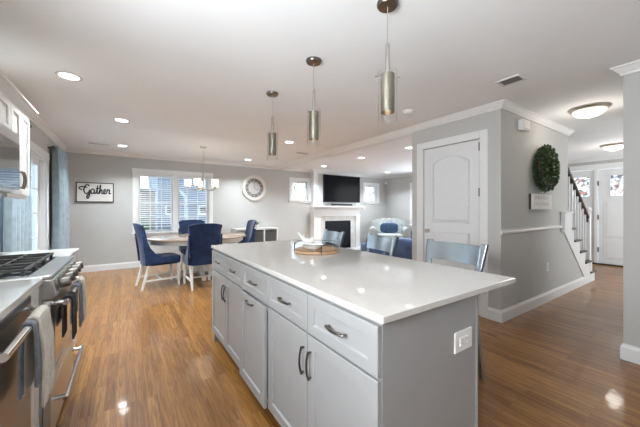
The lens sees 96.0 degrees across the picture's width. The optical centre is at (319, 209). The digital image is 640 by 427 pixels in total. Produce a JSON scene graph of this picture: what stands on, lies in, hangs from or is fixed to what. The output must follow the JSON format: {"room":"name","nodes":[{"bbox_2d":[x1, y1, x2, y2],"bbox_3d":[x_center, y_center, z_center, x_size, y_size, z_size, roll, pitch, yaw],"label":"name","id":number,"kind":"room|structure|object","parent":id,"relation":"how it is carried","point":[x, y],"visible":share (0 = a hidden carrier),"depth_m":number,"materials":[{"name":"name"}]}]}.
{"room":"kitchen","nodes":[
{"label":"kitchen","id":0,"kind":"room"},
{"bbox_2d":[30,121,56,249],"bbox_3d":[-1.712,0.030,0.625,0.140,2.450,11.850,0,0,-34],"label":"wall","id":1,"kind":"structure","parent":0,"point":[37,136],"depth_m":4.50,"materials":[{"name":"grey paint"}]},
{"bbox_2d":[0,91,10,128],"bbox_3d":[-2.045,-0.637,1.552,0.343,0.235,0.820,0,0,-34],"label":"upper cabinet","id":2,"kind":"object","parent":1,"relation":"attached to","point":[5,103],"visible":0.75,"depth_m":1.91,"materials":[{"name":"white paint"}]},
{"bbox_2d":[0,123,19,191],"bbox_3d":[-2.023,-0.319,1.590,0.422,0.397,0.778,0,0,-34],"label":"microwave","id":3,"kind":"object","parent":2,"relation":"attached to","point":[9,140],"visible":1,"depth_m":1.83,"materials":[{"name":"silver metal"}]},
{"bbox_2d":[0,101,29,198],"bbox_3d":[-2.392,-0.419,2.094,0.374,0.672,0.463,0,0,-34],"label":"upper cabinet","id":4,"kind":"object","parent":1,"relation":"attached to","point":[20,123],"visible":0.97,"depth_m":2.20,"materials":[{"name":"white paint"}]},
{"bbox_2d":[0,140,49,252],"bbox_3d":[-3.652,0.200,3.526,0.168,2.110,2.090,0,0,-34],"label":"window","id":5,"kind":"structure","parent":1,"relation":"in","point":[39,166],"depth_m":4.24,"materials":[{"name":"white paint"}]},
{"bbox_2d":[30,114,66,150],"bbox_3d":[-1.626,-1.158,0.683,0.068,0.074,11.850,0,0,-34],"label":"trim","id":6,"kind":"structure","parent":1,"relation":"attached to","point":[34,119],"depth_m":4.25,"materials":[{"name":"white paint"}]},
{"bbox_3d":[-1.572,-0.432,0.850,0.343,0.645,0.868,0,0,-34],"label":"upper cabinet","id":7,"kind":"object","parent":1,"relation":"attached to","visible":0},
{"bbox_2d":[0,70,38,117],"bbox_3d":[-1.931,-0.788,1.422,0.385,0.066,2.217,0,0,-34],"label":"crown molding","id":8,"kind":"structure","parent":7,"relation":"attached to","point":[7,88],"depth_m":2.01,"materials":[{"name":"white paint"}]},
{"bbox_3d":[-3.124,-0.960,2.935,0.100,0.050,0.932,0,0,-34],"label":"curtain rod","id":9,"kind":"object","parent":1,"relation":"attached to","visible":0},
{"bbox_2d":[3,146,31,251],"bbox_3d":[-3.118,0.115,2.963,0.096,2.240,0.697,0,0,-34],"label":"curtain","id":10,"kind":"object","parent":9,"relation":"hanging from","point":[17,213],"visible":0.19,"depth_m":2.91,"materials":[{"name":"fabric"}]},
{"bbox_3d":[-4.449,-0.960,4.900,0.100,0.050,1.192,0,0,-34],"label":"curtain rod","id":11,"kind":"object","parent":1,"relation":"attached to","visible":0},
{"bbox_2d":[51,146,69,249],"bbox_3d":[-4.433,0.115,4.910,0.134,2.240,1.004,0,0,-34],"label":"curtain","id":12,"kind":"object","parent":11,"relation":"hanging from","point":[60,239],"visible":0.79,"depth_m":4.66,"materials":[{"name":"fabric"}]},
{"bbox_2d":[66,152,384,265],"bbox_3d":[-1.325,0.030,8.117,9.160,2.450,0.140,0,0,-34],"label":"wall","id":13,"kind":"structure","parent":0,"point":[101,231],"depth_m":6.48,"materials":[{"name":"grey paint"}]},
{"bbox_2d":[76,182,113,202],"bbox_3d":[-4.552,-0.345,5.836,0.610,0.400,0.031,0,0,-34],"label":"sign","id":14,"kind":"object","parent":13,"relation":"attached to","point":[85,191],"visible":1,"depth_m":5.83,"materials":[{"name":"white wood"}]},
{"bbox_2d":[78,261,180,272],"bbox_3d":[-2.641,1.188,7.135,5.600,0.133,0.016,0,0,-34],"label":"baseboard","id":15,"kind":"structure","parent":13,"relation":"attached to","point":[112,266],"depth_m":5.98,"materials":[{"name":"white paint"}]},
{"bbox_2d":[64,148,273,168],"bbox_3d":[-3.099,-1.158,6.795,4.460,0.074,0.068,0,0,-34],"label":"trim","id":16,"kind":"structure","parent":13,"relation":"attached to","point":[75,150],"depth_m":6.46,"materials":[{"name":"white paint"}]},
{"bbox_2d":[131,168,212,236],"bbox_3d":[-3.369,-0.149,6.702,1.706,1.488,0.200,0,0,-34],"label":"window","id":17,"kind":"structure","parent":13,"relation":"in","point":[175,190],"depth_m":6.64,"materials":[{"name":"white paint"}]},
{"bbox_2d":[138,174,172,226],"bbox_3d":[-3.682,-0.195,6.474,0.675,1.170,0.048,0,0,-34],"label":"blind","id":18,"kind":"object","parent":17,"relation":"attached to","point":[145,175],"visible":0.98,"depth_m":6.46,"materials":[{"name":"white plastic"}]},
{"bbox_2d":[178,176,207,222],"bbox_3d":[-3.038,-0.195,6.909,0.680,1.170,0.048,0,0,-34],"label":"blind","id":19,"kind":"object","parent":17,"relation":"attached to","point":[181,177],"visible":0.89,"depth_m":6.87,"materials":[{"name":"white plastic"}]},
{"bbox_2d":[242,175,265,199],"bbox_3d":[-1.758,-0.577,7.712,0.670,0.670,0.044,0,0,-34],"label":"wall clock","id":20,"kind":"object","parent":13,"relation":"attached to","point":[253,187],"visible":1,"depth_m":7.71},
{"bbox_2d":[288,177,310,202],"bbox_3d":[-0.602,-0.559,8.568,0.801,0.748,0.200,0,0,-34],"label":"window","id":21,"kind":"structure","parent":13,"relation":"in","point":[291,179],"depth_m":8.55,"materials":[{"name":"white paint"}]},
{"bbox_2d":[282,168,384,178],"bbox_3d":[0.640,-1.158,9.316,4.280,0.074,0.068,0,0,-34],"label":"trim","id":22,"kind":"structure","parent":13,"relation":"attached to","point":[287,169],"depth_m":8.62,"materials":[{"name":"white paint"}]},
{"bbox_2d":[363,182,379,203],"bbox_3d":[1.776,-0.559,10.172,0.796,0.748,0.200,0,0,-34],"label":"window","id":23,"kind":"structure","parent":13,"relation":"in","point":[375,186],"depth_m":10.22,"materials":[{"name":"white paint"}]},
{"bbox_2d":[0,0,639,176],"bbox_3d":[2.566,-1.245,3.510,10.480,0.100,12.150,0,0,-34],"label":"ceiling","id":24,"kind":"structure","parent":0,"point":[186,76],"depth_m":2.39,"materials":[{"name":"white paint"}]},
{"bbox_2d":[55,71,82,80],"bbox_3d":[-2.244,-1.191,2.576,0.190,0.008,0.190,0,0,-34],"label":"recessed light","id":25,"kind":"object","parent":24,"relation":"in","point":[63,74],"visible":1,"depth_m":2.56,"materials":[{"name":"white plastic"}]},
{"bbox_2d":[113,118,129,122],"bbox_3d":[-2.649,-1.191,3.846,0.190,0.008,0.190,0,0,-34],"label":"recessed light","id":26,"kind":"object","parent":24,"relation":"in","point":[115,119],"visible":1,"depth_m":3.85,"materials":[{"name":"white plastic"}]},
{"bbox_2d":[184,146,218,190],"bbox_3d":[-2.243,-0.770,5.511,0.641,0.850,0.622,0,0,-34],"label":"chandelier","id":27,"kind":"object","parent":24,"relation":"hanging from","point":[198,183],"visible":1,"depth_m":5.37,"materials":[{"name":"silver metal"}]},
{"bbox_2d":[266,91,278,155],"bbox_3d":[-0.489,-0.852,2.956,0.123,0.684,0.123,0,0,-41],"label":"pendant lamp","id":28,"kind":"object","parent":24,"relation":"hanging from","point":[271,136],"visible":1,"depth_m":2.93,"materials":[{"name":"silver metal"}]},
{"bbox_2d":[306,56,320,140],"bbox_3d":[-0.050,-0.852,2.306,0.123,0.684,0.123,0,0,-12],"label":"pendant lamp","id":29,"kind":"object","parent":24,"relation":"hanging from","point":[313,61],"visible":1,"depth_m":2.28,"materials":[{"name":"silver metal"}]},
{"bbox_2d":[375,0,399,114],"bbox_3d":[0.391,-0.852,1.665,0.123,0.684,0.123,0,0,43],"label":"pendant lamp","id":30,"kind":"object","parent":24,"relation":"hanging from","point":[388,77],"visible":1,"depth_m":1.64,"materials":[{"name":"silver metal"}]},
{"bbox_2d":[402,109,413,114],"bbox_3d":[1.068,-1.175,3.495,0.136,0.038,0.136,0,0,-34],"label":"smoke detector","id":31,"kind":"object","parent":24,"relation":"attached to","point":[407,111],"visible":1,"depth_m":3.46,"materials":[{"name":"white plastic"}]},
{"bbox_2d":[495,74,526,86],"bbox_3d":[1.768,-1.190,2.664,0.170,0.008,0.200,0,0,-34],"label":"ceiling vent","id":32,"kind":"object","parent":24,"relation":"in","point":[517,78],"visible":1,"depth_m":2.66,"materials":[{"name":"white metal"}]},
{"bbox_2d":[568,102,611,118],"bbox_3d":[3.166,-1.130,3.390,0.380,0.130,0.380,0,0,-34],"label":"flush light","id":33,"kind":"object","parent":24,"relation":"attached to","point":[590,110],"visible":1,"depth_m":3.30,"materials":[{"name":"white glass"}]},
{"bbox_2d":[600,142,622,151],"bbox_3d":[5.410,-1.130,5.302,0.380,0.130,0.380,0,0,-34],"label":"flush light","id":34,"kind":"object","parent":24,"relation":"attached to","point":[613,147],"visible":0.88,"depth_m":5.23,"materials":[{"name":"white glass"}]},
{"bbox_2d":[56,250,639,426],"bbox_3d":[2.566,1.295,3.510,10.480,0.080,12.150,0,0,-34],"label":"floor","id":35,"kind":"structure","parent":0,"point":[151,357],"depth_m":2.30,"materials":[{"name":"brown wood"}]},
{"bbox_2d":[0,295,50,426],"bbox_3d":[-1.355,0.815,0.866,0.720,0.880,0.612,0,0,-34],"label":"dishwasher","id":36,"kind":"object","parent":35,"relation":"on","point":[13,413],"visible":0.65,"depth_m":1.05,"materials":[{"name":"silver metal"}]},
{"bbox_2d":[17,319,40,400],"bbox_3d":[-1.060,0.541,1.052,0.054,0.272,0.049,0,0,-34],"label":"dish towel","id":37,"kind":"object","parent":36,"relation":"hanging from","point":[37,348],"visible":0.91,"depth_m":1.04,"materials":[{"name":"fabric"}]},
{"bbox_2d":[22,305,54,407],"bbox_3d":[-1.130,0.581,1.162,0.065,0.352,0.188,0,0,-34],"label":"dish towel","id":38,"kind":"object","parent":36,"relation":"hanging from","point":[42,313],"visible":0.88,"depth_m":1.13,"materials":[{"name":"white fabric"}]},
{"bbox_2d":[30,287,38,426],"bbox_3d":[-1.610,0.814,1.176,0.643,0.883,0.181,0,0,-34],"label":"base cabinet","id":39,"kind":"object","parent":35,"relation":"on","point":[35,295],"visible":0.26,"depth_m":1.38,"materials":[{"name":"white paint"}]},
{"bbox_2d":[39,285,43,426],"bbox_3d":[-1.866,0.785,1.579,0.632,0.860,0.762,0,0,-34],"label":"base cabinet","id":40,"kind":"object","parent":35,"relation":"on","point":[41,288],"depth_m":1.44,"materials":[{"name":"white wood"}]},
{"bbox_2d":[0,252,84,426],"bbox_3d":[-1.831,0.755,1.603,0.748,0.920,0.762,0,0,-34],"label":"range","id":41,"kind":"object","parent":35,"relation":"on","point":[58,274],"visible":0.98,"depth_m":1.62,"materials":[{"name":"silver metal"}]},
{"bbox_2d":[0,256,73,281],"bbox_3d":[-1.857,0.350,1.586,0.685,0.110,0.762,0,0,-34],"label":"cooktop","id":42,"kind":"object","parent":41,"relation":"in","point":[12,268],"depth_m":1.60,"materials":[{"name":"silver metal"}]},
{"bbox_2d":[62,291,76,338],"bbox_3d":[-1.401,0.589,1.613,0.052,0.242,0.117,0,0,-34],"label":"dish towel","id":43,"kind":"object","parent":41,"relation":"hanging from","point":[71,294],"visible":0.91,"depth_m":1.58,"materials":[{"name":"black fabric"}]},
{"bbox_2d":[70,281,82,326],"bbox_3d":[-1.561,0.604,1.851,0.052,0.271,0.132,0,0,-34],"label":"dish towel","id":44,"kind":"object","parent":41,"relation":"hanging from","point":[77,283],"visible":0.69,"depth_m":1.81,"materials":[{"name":"grey fabric"}]},
{"bbox_2d":[75,276,86,320],"bbox_3d":[-1.651,0.610,1.986,0.057,0.281,0.138,0,0,-34],"label":"dish towel","id":45,"kind":"object","parent":41,"relation":"hanging from","point":[81,278],"visible":0.75,"depth_m":1.97,"materials":[{"name":"white fabric"}]},
{"bbox_2d":[73,254,76,347],"bbox_3d":[-2.232,0.814,2.125,0.673,0.883,0.540,0,0,-34],"label":"base cabinet","id":46,"kind":"object","parent":35,"relation":"on","point":[75,255],"visible":0.02,"depth_m":2.46,"materials":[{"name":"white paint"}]},
{"bbox_2d":[0,248,78,256],"bbox_3d":[-2.247,0.356,2.132,0.656,0.030,0.572,0,0,-34],"label":"countertop","id":47,"kind":"structure","parent":46,"relation":"on","point":[57,252],"depth_m":2.28,"materials":[{"name":"white stone"}]},
{"bbox_2d":[133,223,180,290],"bbox_3d":[-2.700,0.737,4.755,0.651,1.037,0.524,0,0,-43],"label":"dining chair","id":48,"kind":"object","parent":35,"relation":"on","point":[147,257],"visible":1,"depth_m":4.55,"materials":[{"name":"blue fabric"}]},
{"bbox_2d":[178,220,207,271],"bbox_3d":[-2.587,0.737,5.927,0.524,1.037,0.651,0,0,-34],"label":"dining chair","id":49,"kind":"object","parent":35,"relation":"on","point":[183,225],"visible":0.33,"depth_m":6.01,"materials":[{"name":"blue fabric"}]},
{"bbox_2d":[147,233,245,280],"bbox_3d":[-2.262,0.875,5.410,1.740,0.760,1.380,0,0,-34],"label":"dining table","id":50,"kind":"object","parent":35,"relation":"on","point":[175,239],"visible":0.46,"depth_m":5.14,"materials":[{"name":"brown wood"}]},
{"bbox_2d":[182,223,222,290],"bbox_3d":[-1.959,0.737,4.769,0.524,1.037,0.651,0,0,-37],"label":"dining chair","id":51,"kind":"object","parent":35,"relation":"on","point":[201,237],"visible":0.83,"depth_m":4.54,"materials":[{"name":"blue fabric"}]},
{"bbox_2d":[212,249,244,366],"bbox_3d":[-0.551,0.811,2.548,0.634,0.888,0.862,0,0,-34],"label":"base cabinet","id":52,"kind":"object","parent":35,"relation":"on","point":[227,270],"visible":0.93,"depth_m":2.35,"materials":[{"name":"grey paint"}]},
{"bbox_2d":[238,220,256,242],"bbox_3d":[-1.672,0.737,6.021,0.651,1.037,0.524,0,0,-30],"label":"dining chair","id":53,"kind":"object","parent":35,"relation":"on","point":[250,232],"visible":0.44,"depth_m":6.13,"materials":[{"name":"blue fabric"}]},
{"bbox_2d":[231,227,277,243],"bbox_3d":[-1.696,0.867,7.531,1.140,0.777,0.365,0,0,-34],"label":"cube shelf","id":54,"kind":"object","parent":35,"relation":"on","point":[233,230],"visible":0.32,"depth_m":7.49,"materials":[{"name":"white paint"}]},
{"bbox_2d":[255,230,262,241],"bbox_3d":[-1.688,0.710,7.519,0.309,0.300,0.354,0,0,-34],"label":"storage bin","id":55,"kind":"object","parent":54,"relation":"in","point":[259,234],"visible":0.55,"depth_m":7.41,"materials":[{"name":"grey fabric"}]},
{"bbox_2d":[265,230,275,241],"bbox_3d":[-1.383,0.710,7.725,0.309,0.300,0.354,0,0,-34],"label":"storage bin","id":56,"kind":"object","parent":54,"relation":"in","point":[270,235],"visible":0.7,"depth_m":7.59,"materials":[{"name":"grey fabric"}]},
{"bbox_2d":[239,263,270,408],"bbox_3d":[-0.197,0.811,2.004,0.656,0.888,0.437,0,0,-34],"label":"base cabinet","id":57,"kind":"object","parent":35,"relation":"on","point":[253,303],"visible":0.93,"depth_m":1.81,"materials":[{"name":"grey paint"}]},
{"bbox_2d":[322,229,344,246],"bbox_3d":[-0.039,0.757,3.488,0.527,0.995,0.528,0,0,-24],"label":"bar stool","id":58,"kind":"object","parent":35,"relation":"on","point":[334,236],"visible":0.2,"depth_m":3.59,"materials":[{"name":"silver metal"}]},
{"bbox_2d":[310,169,363,247],"bbox_3d":[0.548,0.030,9.048,2.028,2.449,0.410,0,0,-34],"label":"fireplace","id":59,"kind":"object","parent":35,"relation":"on","point":[346,219],"visible":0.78,"depth_m":8.87,"materials":[{"name":"white paint"}]},
{"bbox_2d":[310,205,363,209],"bbox_3d":[0.570,-0.059,8.955,1.960,0.117,0.230,0,0,-34],"label":"mantel shelf","id":60,"kind":"object","parent":59,"relation":"attached to","point":[314,207],"depth_m":8.83,"materials":[{"name":"white paint"}]},
{"bbox_2d":[323,174,359,202],"bbox_3d":[0.688,-0.640,9.085,1.450,0.840,0.100,0,0,-34],"label":"television","id":61,"kind":"object","parent":59,"relation":"attached to","point":[336,188],"visible":1,"depth_m":9.02,"materials":[{"name":"black plastic"}]},
{"bbox_2d":[331,204,351,205],"bbox_3d":[0.690,-0.144,8.974,0.780,0.052,0.072,0,0,-34],"label":"soundbar","id":62,"kind":"object","parent":59,"relation":"on","point":[331,204],"visible":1,"depth_m":8.92,"materials":[{"name":"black plastic"}]},
{"bbox_2d":[268,275,477,426],"bbox_3d":[0.186,0.811,1.465,0.646,0.888,0.885,0,0,-34],"label":"base cabinet","id":63,"kind":"object","parent":35,"relation":"on","point":[330,364],"visible":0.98,"depth_m":1.15,"materials":[{"name":"grey paint"}]},
{"bbox_2d":[211,239,514,323],"bbox_3d":[-0.033,0.353,2.096,0.936,0.025,2.223,0,0,-34],"label":"countertop","id":64,"kind":"structure","parent":63,"relation":"on","point":[383,289],"depth_m":1.44,"materials":[{"name":"white stone"}]},
{"bbox_2d":[294,240,338,254],"bbox_3d":[-0.028,0.302,2.321,0.364,0.076,0.364,0,0,-34],"label":"round tray","id":65,"kind":"object","parent":64,"relation":"on","point":[324,250],"visible":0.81,"depth_m":2.23,"materials":[{"name":"brown wood"}]},
{"bbox_2d":[297,232,315,242],"bbox_3d":[-0.111,0.252,2.429,0.162,0.131,0.060,0,0,-19],"label":"bird figurine","id":66,"kind":"object","parent":65,"relation":"on","point":[305,240],"visible":0.88,"depth_m":2.42,"materials":[{"name":"white ceramic"}]},
{"bbox_2d":[302,243,323,249],"bbox_3d":[-0.059,0.297,2.288,0.176,0.040,0.176,0,0,-34],"label":"bowl","id":67,"kind":"object","parent":65,"relation":"in","point":[310,246],"visible":0.93,"depth_m":2.25,"materials":[{"name":"white ceramic"}]},
{"bbox_2d":[454,326,471,353],"bbox_3d":[0.605,0.550,1.213,0.128,0.085,0.009,0,0,-34],"label":"wall outlet","id":68,"kind":"object","parent":63,"relation":"attached to","point":[462,339],"visible":1,"depth_m":1.21,"materials":[{"name":"white plastic"}]},
{"bbox_2d":[460,335,468,345],"bbox_3d":[0.607,0.550,1.211,0.066,0.033,0.003,0,0,-34],"label":"receptacle","id":69,"kind":"object","parent":68,"relation":"attached to","point":[464,339],"depth_m":1.21,"materials":[{"name":"white plastic"}]},
{"bbox_2d":[365,233,398,256],"bbox_3d":[0.422,0.757,2.893,0.527,0.995,0.528,0,0,-23],"label":"bar stool","id":70,"kind":"object","parent":35,"relation":"on","point":[384,243],"visible":0.23,"depth_m":2.97,"materials":[{"name":"silver metal"}]},
{"bbox_2d":[360,230,411,259],"bbox_3d":[2.301,0.806,6.907,2.223,0.897,1.963,0,0,-34],"label":"sofa","id":71,"kind":"object","parent":35,"relation":"on","point":[404,245],"visible":0.11,"depth_m":5.89,"materials":[{"name":"blue fabric"}]},
{"bbox_2d":[369,218,410,237],"bbox_3d":[2.232,0.775,9.261,1.270,0.960,0.827,0,0,8],"label":"armchair","id":72,"kind":"object","parent":35,"relation":"on","point":[403,232],"visible":0.56,"depth_m":9.45,"materials":[{"name":"fabric"}]},
{"bbox_2d":[380,223,397,232],"bbox_3d":[2.242,0.593,9.332,0.580,0.340,0.173,0,0,7],"label":"throw pillow","id":73,"kind":"object","parent":72,"relation":"on","point":[384,227],"visible":1,"depth_m":9.27,"materials":[{"name":"blue fabric"}]},
{"bbox_2d":[377,233,402,237],"bbox_3d":[2.217,0.860,9.159,0.760,0.188,0.620,0,0,8],"label":"seat cushion","id":74,"kind":"object","parent":72,"relation":"on","point":[400,235],"depth_m":8.89,"materials":[{"name":"fabric"}]},
{"bbox_2d":[425,239,488,379],"bbox_3d":[0.901,0.757,2.228,0.527,0.995,0.528,0,0,-32],"label":"bar stool","id":75,"kind":"object","parent":35,"relation":"on","point":[475,255],"visible":0.34,"depth_m":2.27,"materials":[{"name":"silver metal"}]},
{"bbox_2d":[560,167,596,281],"bbox_3d":[3.374,0.186,4.724,3.022,2.178,1.140,0,0,-34],"label":"staircase","id":76,"kind":"structure","parent":35,"relation":"on","point":[583,257],"depth_m":4.75,"materials":[{"name":"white wood"}]},
{"bbox_3d":[-0.949,0.813,0.195,0.643,0.883,0.945,0,0,-34],"label":"base cabinet","id":77,"kind":"object","parent":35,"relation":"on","visible":0},
{"bbox_2d":[0,278,42,320],"bbox_3d":[-1.162,0.356,0.523,0.656,0.030,1.768,0,0,-34],"label":"countertop","id":78,"kind":"structure","parent":77,"relation":"on","point":[12,293],"depth_m":1.20,"materials":[{"name":"white stone"}]},
{"bbox_2d":[385,176,411,229],"bbox_3d":[3.753,0.030,8.653,0.140,2.450,4.650,0,0,-34],"label":"wall","id":79,"kind":"structure","parent":0,"point":[397,190],"depth_m":10.04,"materials":[{"name":"grey paint"}]},
{"bbox_2d":[385,173,411,178],"bbox_3d":[3.667,-1.158,8.595,0.068,0.074,4.650,0,0,-34],"label":"trim","id":80,"kind":"structure","parent":79,"relation":"attached to","point":[410,174],"depth_m":9.98,"materials":[{"name":"white paint"}]},
{"bbox_2d":[409,183,411,227],"bbox_3d":[3.249,-0.140,9.320,0.150,1.490,0.780,0,0,-34],"label":"window","id":81,"kind":"structure","parent":79,"relation":"in","point":[410,225],"depth_m":9.55,"materials":[{"name":"white paint"}]},
{"bbox_2d":[412,72,639,347],"bbox_3d":[3.399,0.030,1.255,0.120,2.450,7.180,0,0,-34],"label":"wall","id":82,"kind":"structure","parent":0,"point":[494,121],"depth_m":3.21,"materials":[{"name":"grey paint"}]},
{"bbox_2d":[273,127,411,169],"bbox_3d":[0.066,-1.152,6.154,0.208,0.084,4.668,0,0,-34],"label":"trim","id":83,"kind":"structure","parent":82,"relation":"attached to","point":[405,132],"depth_m":5.27,"materials":[{"name":"white paint"}]},
{"bbox_2d":[417,129,487,318],"bbox_3d":[1.655,0.163,3.709,0.108,2.185,0.970,0,0,-34],"label":"door","id":84,"kind":"structure","parent":82,"relation":"in","point":[455,175],"depth_m":3.64,"materials":[{"name":"white paint"}]},
{"bbox_2d":[409,99,504,131],"bbox_3d":[1.668,-1.158,3.654,0.068,0.074,1.268,0,0,-34],"label":"trim","id":85,"kind":"structure","parent":82,"relation":"attached to","point":[496,105],"depth_m":3.56,"materials":[{"name":"white paint"}]},
{"bbox_2d":[488,307,501,322],"bbox_3d":[1.675,1.188,3.690,0.016,0.133,1.216,0,0,-34],"label":"baseboard","id":86,"kind":"structure","parent":82,"relation":"attached to","point":[493,314],"depth_m":3.24,"materials":[{"name":"white paint"}]},
{"bbox_2d":[610,59,639,75],"bbox_3d":[3.903,-1.158,0.340,0.068,0.074,5.098,0,0,-34],"label":"trim","id":87,"kind":"structure","parent":82,"relation":"attached to","point":[634,66],"depth_m":2.37,"materials":[{"name":"white paint"}]},
{"bbox_2d":[620,343,639,364],"bbox_3d":[3.939,1.188,0.333,0.016,0.133,5.046,0,0,-34],"label":"baseboard","id":88,"kind":"structure","parent":82,"relation":"attached to","point":[630,353],"depth_m":2.37,"materials":[{"name":"white paint"}]},
{"bbox_2d":[506,111,582,307],"bbox_3d":[3.320,0.030,4.145,2.980,2.450,0.100,0,0,-34],"label":"wall","id":89,"kind":"structure","parent":0,"point":[527,253],"depth_m":3.67,"materials":[{"name":"grey paint"}]},
{"bbox_2d":[518,119,529,131],"bbox_3d":[2.455,-1.008,3.460,0.180,0.125,0.066,0,0,-34],"label":"door chime","id":90,"kind":"object","parent":89,"relation":"attached to","point":[523,124],"visible":1,"depth_m":3.42,"materials":[{"name":"white plastic"}]},
{"bbox_2d":[501,225,562,234],"bbox_3d":[2.814,0.253,3.728,1.966,0.055,0.026,0,0,-34],"label":"trim","id":91,"kind":"structure","parent":89,"relation":"attached to","point":[541,228],"depth_m":3.59,"materials":[{"name":"white paint"}]},
{"bbox_2d":[501,99,574,135],"bbox_3d":[2.919,-1.158,3.773,2.276,0.074,0.068,0,0,-34],"label":"trim","id":92,"kind":"structure","parent":89,"relation":"attached to","point":[509,106],"depth_m":3.62,"materials":[{"name":"white paint"}]},
{"bbox_2d":[529,194,551,208],"bbox_3d":[2.895,-0.100,3.774,0.650,0.198,0.038,0,0,-34],"label":"wall plaque","id":93,"kind":"object","parent":89,"relation":"attached to","point":[536,201],"visible":1,"depth_m":3.72,"materials":[{"name":"white wood"}]},
{"bbox_2d":[501,277,588,322],"bbox_3d":[3.296,1.188,4.059,3.116,0.133,0.016,0,0,-34],"label":"baseboard","id":94,"kind":"structure","parent":89,"relation":"attached to","point":[515,310],"depth_m":3.78,"materials":[{"name":"white paint"}]},
{"bbox_2d":[533,144,560,192],"bbox_3d":[2.949,-0.531,3.735,0.645,0.643,0.161,0,0,-34],"label":"boxwood wreath","id":95,"kind":"object","parent":89,"relation":"attached to","point":[544,159],"visible":1,"depth_m":3.66,"materials":[{"name":"green plant"}]},
{"bbox_2d":[568,158,622,262],"bbox_3d":[8.056,0.030,4.330,0.140,2.450,7.070,0,0,-34],"label":"wall","id":96,"kind":"structure","parent":0,"point":[621,159],"depth_m":6.66,"materials":[{"name":"grey paint"}]},
{"bbox_2d":[568,155,622,163],"bbox_3d":[7.970,-1.158,4.272,0.068,0.074,7.070,0,0,-34],"label":"trim","id":97,"kind":"structure","parent":96,"relation":"attached to","point":[614,156],"depth_m":6.64,"materials":[{"name":"white paint"}]},
{"bbox_2d":[569,162,622,266],"bbox_3d":[6.478,0.105,6.504,0.135,2.300,1.700,0,0,-34],"label":"door","id":98,"kind":"structure","parent":96,"relation":"in","point":[610,183],"depth_m":6.56,"materials":[{"name":"white paint"}]},
{"label":"outside","id":99,"kind":"structure","parent":0,"visible":0},
{"bbox_3d":[-13.980,1.930,20.726,60.000,0.150,70.000,0,0,-34],"label":"ground","id":100,"kind":"structure","parent":99,"visible":0},
{"bbox_2d":[141,220,152,229],"bbox_3d":[-6.421,1.080,8.938,2.150,1.538,1.000,0,0,-34],"label":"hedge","id":101,"kind":"object","parent":100,"relation":"on","point":[145,228],"visible":0.05,"depth_m":9.10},
{"bbox_2d":[140,189,156,229],"bbox_3d":[-7.232,0.545,10.079,2.580,2.620,1.000,0,0,-34],"label":"garden shed","id":102,"kind":"object","parent":100,"relation":"on","point":[153,196],"visible":0.09,"depth_m":10.32,"materials":[{"name":"white"}]},
{"bbox_2d":[148,177,205,229],"bbox_3d":[-5.963,-2.670,15.278,5.600,9.050,6.800,0,0,-34],"label":"house","id":103,"kind":"structure","parent":100,"relation":"on","point":[164,180],"depth_m":11.82,"materials":[{"name":"blue"}]},
{"bbox_2d":[292,183,305,198],"bbox_3d":[-0.718,-0.646,12.917,3.158,5.003,2.510,0,0,-3],"label":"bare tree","id":104,"kind":"object","parent":100,"relation":"on","point":[292,183],"visible":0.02,"depth_m":12.84,"materials":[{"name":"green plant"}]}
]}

